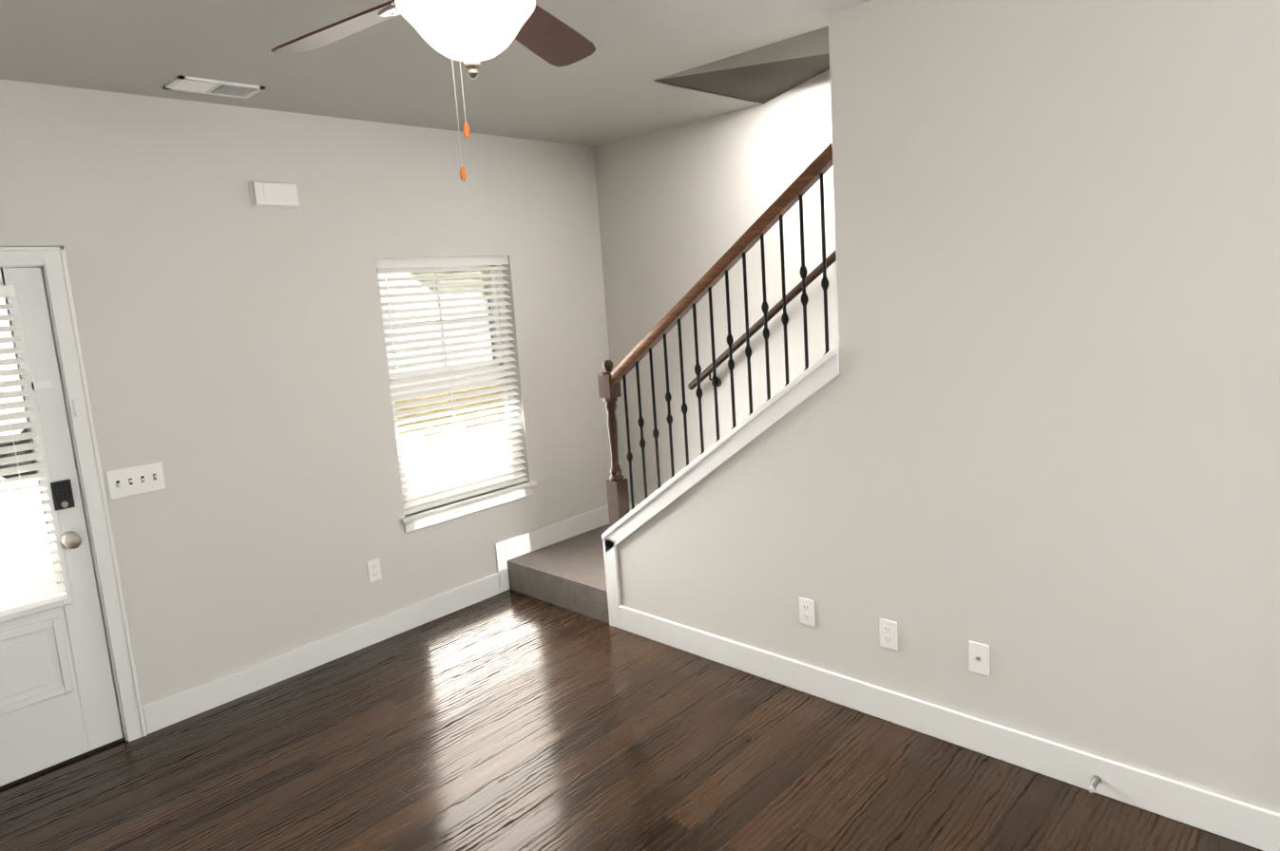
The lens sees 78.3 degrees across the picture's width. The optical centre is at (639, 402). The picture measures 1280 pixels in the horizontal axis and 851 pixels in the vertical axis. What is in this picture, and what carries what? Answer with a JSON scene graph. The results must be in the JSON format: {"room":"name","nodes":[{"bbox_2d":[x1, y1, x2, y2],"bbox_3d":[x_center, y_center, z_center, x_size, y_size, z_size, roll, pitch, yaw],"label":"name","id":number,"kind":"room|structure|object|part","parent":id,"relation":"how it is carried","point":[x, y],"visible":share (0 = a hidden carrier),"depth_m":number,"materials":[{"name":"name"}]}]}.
{"room":"empty living room","nodes":[
{"label":"empty living room","id":0,"kind":"room"},
{"bbox_2d":[0,78,611,706],"bbox_3d":[-1.814,-0.009,3.850,0.150,2.740,4.770,4,11,43],"label":"wall","id":1,"kind":"structure","parent":0,"point":[232,339],"depth_m":3.80,"materials":[{"name":"paint"}]},
{"bbox_2d":[0,267,123,786],"bbox_3d":[-2.613,0.531,2.933,0.121,2.026,0.917,4,11,43],"label":"entry door","id":2,"kind":"structure","parent":1,"relation":"in","point":[58,702],"depth_m":3.20,"materials":[{"name":"white wood"}]},
{"bbox_2d":[0,285,67,616],"bbox_3d":[-2.604,0.222,2.871,0.060,1.260,0.680,4,11,43],"label":"door blind","id":3,"kind":"object","parent":2,"relation":"attached to","point":[7,291],"visible":0.96,"depth_m":3.08,"materials":[{"name":"white plastic"}]},
{"bbox_3d":[-2.608,0.531,2.907,0.078,1.710,0.887,4,11,43],"label":"entry door hardware","id":4,"kind":"part","parent":2,"relation":"part of","materials":[{"name":"black metal"}]},
{"bbox_2d":[0,246,147,790],"bbox_3d":[-2.655,0.495,2.970,0.182,2.115,1.071,4,11,43],"label":"trim","id":5,"kind":"structure","parent":1,"relation":"attached to","point":[50,261],"depth_m":3.25,"materials":[{"name":"white painted wood"}]},
{"bbox_2d":[106,461,165,499],"bbox_3d":[-2.164,0.333,3.377,0.022,0.120,0.208,4,11,43],"label":"switch plate","id":6,"kind":"object","parent":1,"relation":"attached to","point":[135,480],"visible":1,"depth_m":3.37,"materials":[{"name":"white plastic"}]},
{"bbox_2d":[248,181,299,208],"bbox_3d":[-1.730,-0.985,3.726,0.051,0.112,0.210,4,11,43],"label":"door chime","id":7,"kind":"object","parent":1,"relation":"attached to","point":[273,195],"visible":1,"depth_m":3.70,"materials":[{"name":"white plastic"}]},
{"bbox_2d":[366,557,382,582],"bbox_3d":[-1.424,0.900,4.216,0.009,0.115,0.070,4,11,43],"label":"electrical outlet","id":8,"kind":"object","parent":1,"relation":"attached to","point":[373,570],"visible":1,"depth_m":4.21,"materials":[{"name":"white plastic"}]},
{"bbox_2d":[142,505,609,734],"bbox_3d":[-1.163,1.080,4.499,0.018,0.320,2.977,4,11,43],"label":"baseboard","id":9,"kind":"structure","parent":1,"relation":"attached to","point":[176,708],"depth_m":4.16,"materials":[{"name":"white wood"}]},
{"bbox_2d":[375,255,536,533],"bbox_3d":[-1.083,-0.090,4.598,0.185,1.497,0.940,4,11,43],"label":"window unit","id":10,"kind":"structure","parent":1,"relation":"in","point":[446,379],"depth_m":4.58,"materials":[{"name":"white plastic"}]},
{"bbox_2d":[0,0,871,146],"bbox_3d":[0.783,-1.365,1.093,7.570,0.374,4.770,4,11,43],"label":"ceiling","id":11,"kind":"structure","parent":0,"point":[396,69],"depth_m":3.13,"materials":[{"name":"paint"}]},
{"bbox_2d":[162,75,265,98],"bbox_3d":[-1.774,-1.312,3.280,0.200,0.010,0.330,4,11,43],"label":"ceiling vent","id":12,"kind":"object","parent":11,"relation":"in","point":[187,84],"visible":1,"depth_m":3.26,"materials":[{"name":"white plastic"}]},
{"bbox_2d":[270,0,595,181],"bbox_3d":[-0.407,-0.841,1.682,1.275,0.669,1.282,4,11,43],"label":"ceiling fan","id":13,"kind":"object","parent":11,"relation":"hanging from","point":[471,34],"visible":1,"depth_m":1.68,"materials":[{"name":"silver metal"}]},
{"bbox_2d":[0,589,1262,850],"bbox_3d":[1.013,1.551,1.488,7.650,0.050,4.930,4,11,43],"label":"floor","id":14,"kind":"structure","parent":0,"point":[509,720],"depth_m":3.00,"materials":[{"name":"brown wood"}]},
{"bbox_2d":[507,524,609,623],"bbox_3d":[2.083,-0.283,2.534,7.300,3.128,1.020,4,11,43],"label":"stair","id":15,"kind":"structure","parent":14,"relation":"on","point":[568,573],"depth_m":4.67,"materials":[{"name":"carpet"}]},
{"bbox_2d":[593,69,838,504],"bbox_3d":[2.391,-1.540,2.773,7.300,5.500,0.120,4,11,43],"label":"wall","id":16,"kind":"structure","parent":0,"point":[683,208],"depth_m":4.73,"materials":[{"name":"paint"}]},
{"bbox_2d":[629,502,638,512],"bbox_3d":[1.609,-0.657,3.611,5.100,3.267,0.018,4,11,43],"label":"baseboard","id":17,"kind":"structure","parent":16,"relation":"attached to","point":[630,504],"depth_m":5.48,"materials":[{"name":"white wood"}]},
{"bbox_2d":[687,250,836,389],"bbox_3d":[1.755,-1.458,3.249,4.214,2.995,0.094,4,11,43],"label":"wall rail","id":18,"kind":"object","parent":16,"relation":"attached to","point":[791,296],"visible":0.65,"depth_m":4.41,"materials":[{"name":"brown wood"}]},
{"bbox_2d":[616,0,1279,814],"bbox_3d":[2.125,-0.001,1.925,6.380,2.740,0.120,4,11,43],"label":"wall","id":19,"kind":"structure","parent":0,"point":[1029,435],"depth_m":2.58,"materials":[{"name":"paint"}]},
{"bbox_2d":[601,344,839,629],"bbox_3d":[0.351,0.481,3.715,1.424,1.517,0.160,4,11,43],"label":"trim","id":20,"kind":"structure","parent":19,"relation":"attached to","point":[805,385],"depth_m":3.58,"materials":[{"name":"white wood"}]},
{"bbox_2d":[597,143,832,528],"bbox_3d":[0.314,-0.159,3.616,1.404,1.769,0.088,4,11,43],"label":"stair railing","id":21,"kind":"object","parent":20,"relation":"on","point":[792,194],"visible":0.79,"depth_m":3.57,"materials":[{"name":"brown wood"}]},
{"bbox_2d":[799,597,814,627],"bbox_3d":[0.714,0.897,3.369,0.070,0.115,0.009,4,11,43],"label":"electrical outlet","id":22,"kind":"object","parent":19,"relation":"attached to","point":[806,612],"visible":1,"depth_m":3.36,"materials":[{"name":"white plastic"}]},
{"bbox_2d":[878,618,897,650],"bbox_3d":[0.984,0.920,3.116,0.070,0.115,0.009,4,11,43],"label":"electrical outlet","id":23,"kind":"object","parent":19,"relation":"attached to","point":[888,634],"visible":1,"depth_m":3.11,"materials":[{"name":"white plastic"}]},
{"bbox_2d":[619,605,1279,850],"bbox_3d":[0.920,1.214,3.232,2.808,0.130,0.015,4,11,43],"label":"baseboard","id":24,"kind":"structure","parent":19,"relation":"attached to","point":[1211,812],"depth_m":2.87,"materials":[{"name":"white wood"}]},
{"bbox_2d":[1088,775,1101,793],"bbox_3d":[1.511,1.273,2.616,0.024,0.024,0.083,4,11,43],"label":"door stop","id":25,"kind":"object","parent":24,"relation":"attached to","point":[1097,779],"visible":1,"depth_m":2.62,"materials":[{"name":"silver metal"}]},
{"bbox_2d":[968,641,989,675],"bbox_3d":[1.237,0.937,2.876,0.070,0.115,0.013,4,11,43],"label":"cable wall plate","id":26,"kind":"object","parent":19,"relation":"attached to","point":[979,658],"visible":1,"depth_m":2.87,"materials":[{"name":"white plastic"}]},
{"label":"outside","id":27,"kind":"structure","parent":0,"visible":0},
{"bbox_2d":[0,297,22,414],"bbox_3d":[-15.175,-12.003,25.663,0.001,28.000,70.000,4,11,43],"label":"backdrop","id":28,"kind":"structure","parent":27,"point":[7,367],"depth_m":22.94,"materials":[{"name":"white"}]},
{"bbox_2d":[0,420,508,607],"bbox_3d":[-5.228,0.115,18.740,25.140,0.001,70.000,4,11,43],"label":"ground","id":29,"kind":"structure","parent":27,"point":[40,524],"depth_m":11.09,"materials":[{"name":"white"}]},
{"bbox_2d":[0,407,36,478],"bbox_3d":[-9.905,0.443,14.428,1.800,1.200,4.450,4,11,43],"label":"car","id":30,"kind":"object","parent":29,"relation":"on","point":[15,421],"depth_m":12.93,"materials":[{"name":"black paint"}]},
{"bbox_2d":[378,272,492,373],"bbox_3d":[-8.626,-3.974,28.099,5.400,5.840,8.800,4,11,43],"label":"house","id":31,"kind":"structure","parent":29,"relation":"on","point":[400,291],"depth_m":26.20,"materials":[{"name":"white"}]},
{"bbox_2d":[395,383,503,436],"bbox_3d":[-3.598,0.063,14.853,1.502,1.214,6.445,4,11,43],"label":"hedge","id":32,"kind":"object","parent":29,"relation":"on","point":[443,410],"depth_m":14.10,"materials":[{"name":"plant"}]},
{"bbox_2d":[410,269,496,359],"bbox_3d":[-3.780,-3.501,22.182,4.705,5.940,4.618,4,11,43],"label":"tree","id":33,"kind":"object","parent":29,"relation":"on","point":[432,274],"depth_m":21.30,"materials":[{"name":"green plant"}]}
]}

